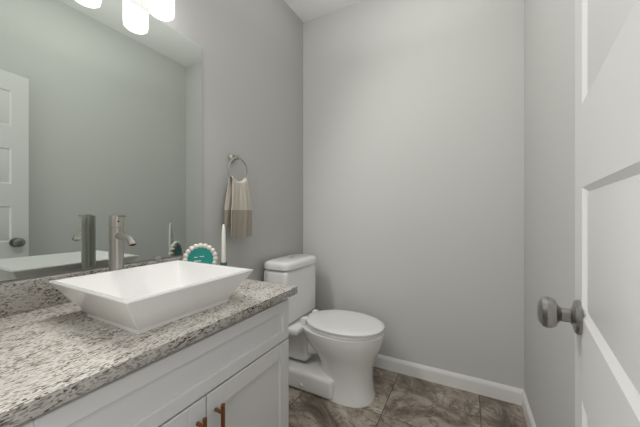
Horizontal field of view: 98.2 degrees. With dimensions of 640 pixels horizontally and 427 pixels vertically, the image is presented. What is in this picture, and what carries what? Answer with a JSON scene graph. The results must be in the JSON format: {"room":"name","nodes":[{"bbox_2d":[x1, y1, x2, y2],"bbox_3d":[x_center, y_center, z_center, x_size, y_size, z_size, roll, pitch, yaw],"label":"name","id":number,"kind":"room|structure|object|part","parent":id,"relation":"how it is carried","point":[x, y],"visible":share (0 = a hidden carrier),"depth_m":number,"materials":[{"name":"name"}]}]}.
{"room":"bathroom","nodes":[
{"label":"bathroom","id":0,"kind":"room"},
{"bbox_2d":[0,0,302,283],"bbox_3d":[-0.966,-0.244,0.899,0.100,2.740,3.520,0,0,28],"label":"wall","id":1,"kind":"structure","parent":0,"point":[252,83],"depth_m":1.79,"materials":[{"name":"grey paint"}]},
{"bbox_2d":[0,0,201,280],"bbox_3d":[-0.843,-0.331,1.015,0.008,1.074,0.965,0,0,28],"label":"wall mirror","id":2,"kind":"object","parent":1,"relation":"attached to","point":[100,112],"visible":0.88,"depth_m":1.02,"materials":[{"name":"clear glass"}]},
{"bbox_2d":[148,0,174,20],"bbox_3d":[-0.769,-0.972,1.004,0.147,0.285,0.520,0,0,28],"label":"sconce","id":3,"kind":"object","parent":1,"relation":"attached to","point":[163,10],"visible":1,"depth_m":1.14,"materials":[{"name":"white glass"}]},
{"bbox_2d":[228,154,247,180],"bbox_3d":[-0.492,-0.258,1.615,0.062,0.185,0.160,0,0,28],"label":"towel ring","id":4,"kind":"object","parent":1,"relation":"attached to","point":[232,158],"visible":0.88,"depth_m":1.61,"materials":[{"name":"silver metal"}]},
{"bbox_2d":[224,176,251,237],"bbox_3d":[-0.469,-0.037,1.613,0.054,0.349,0.190,0,0,28],"label":"hanging towel","id":5,"kind":"object","parent":4,"relation":"hanging from","point":[238,213],"visible":1,"depth_m":1.58,"materials":[{"name":"fabric"}]},
{"bbox_2d":[284,0,360,21],"bbox_3d":[-0.251,-1.644,0.518,1.720,0.060,3.520,0,0,28],"label":"ceiling","id":6,"kind":"structure","parent":0,"point":[305,10],"depth_m":2.16,"materials":[{"name":"white paint"}]},
{"bbox_2d":[289,366,526,426],"bbox_3d":[-0.251,1.156,0.518,1.720,0.060,3.520,0,0,28],"label":"floor","id":7,"kind":"structure","parent":0,"point":[401,400],"depth_m":1.59,"materials":[{"name":"tile"}]},
{"bbox_2d":[0,256,296,426],"bbox_3d":[-0.581,0.666,0.861,0.608,0.919,0.980,0,0,28],"label":"bathroom vanity","id":8,"kind":"object","parent":7,"relation":"on","point":[236,374],"depth_m":0.73,"materials":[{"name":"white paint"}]},
{"bbox_2d":[108,215,136,270],"bbox_3d":[-0.695,0.154,0.978,0.147,0.299,0.058,0,0,28],"label":"faucet","id":9,"kind":"object","parent":8,"relation":"on","point":[117,236],"visible":0.71,"depth_m":0.98,"materials":[{"name":"silver metal"}]},
{"bbox_3d":[-0.586,0.271,0.864,0.596,0.128,0.980,0,0,28],"label":"bathroom vanity top","id":10,"kind":"part","parent":8,"relation":"part of","materials":[{"name":"grey stone"}]},
{"bbox_2d":[49,260,252,334],"bbox_3d":[-0.512,0.250,0.890,0.410,0.107,0.412,0,0,28],"label":"sink","id":11,"kind":"object","parent":8,"relation":"in","point":[140,299],"visible":0.98,"depth_m":0.84,"materials":[{"name":"white ceramic"}]},
{"bbox_2d":[182,243,217,264],"bbox_3d":[-0.572,0.222,1.325,0.106,0.162,0.129,0,0,28],"label":"sign","id":12,"kind":"object","parent":8,"relation":"on","point":[202,253],"visible":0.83,"depth_m":1.32,"materials":[{"name":"teal"}]},
{"bbox_2d":[220,222,226,265],"bbox_3d":[-0.457,0.172,1.313,0.060,0.262,0.060,0,0,28],"label":"candle","id":13,"kind":"object","parent":8,"relation":"on","point":[223,262],"visible":0.58,"depth_m":1.31,"materials":[{"name":"white wax"}]},
{"bbox_2d":[264,254,384,407],"bbox_3d":[0.032,0.716,1.831,0.785,0.820,0.418,0,0,28],"label":"toilet","id":14,"kind":"object","parent":7,"relation":"on","point":[333,353],"visible":0.9,"depth_m":1.71,"materials":[{"name":"white ceramic"}]},
{"bbox_2d":[303,0,523,388],"bbox_3d":[0.552,-0.244,2.028,1.520,2.740,0.100,0,0,28],"label":"wall","id":15,"kind":"structure","parent":0,"point":[413,176],"depth_m":1.89,"materials":[{"name":"white paint"}]},
{"bbox_2d":[373,354,522,405],"bbox_3d":[0.525,1.080,1.978,1.520,0.092,0.014,0,0,28],"label":"baseboard","id":16,"kind":"structure","parent":15,"relation":"attached to","point":[503,392],"depth_m":1.79,"materials":[{"name":"white paint"}]},
{"bbox_2d":[524,0,574,426],"bbox_3d":[0.464,-0.244,0.138,0.100,2.740,3.520,0,0,28],"label":"wall","id":17,"kind":"structure","parent":0,"point":[549,178],"depth_m":1.13,"materials":[{"name":"white paint"}]},
{"bbox_2d":[522,389,535,426],"bbox_3d":[0.719,1.080,0.739,0.014,0.092,2.020,0,0,28],"label":"baseboard","id":18,"kind":"structure","parent":17,"relation":"attached to","point":[529,418],"depth_m":1.49,"materials":[{"name":"white paint"}]},
{"bbox_2d":[537,0,639,426],"bbox_3d":[0.313,0.101,0.258,0.159,2.030,0.721,0,0,37],"label":"door","id":19,"kind":"structure","parent":17,"relation":"in","point":[601,315],"depth_m":0.35,"materials":[{"name":"white paint"}]}
]}

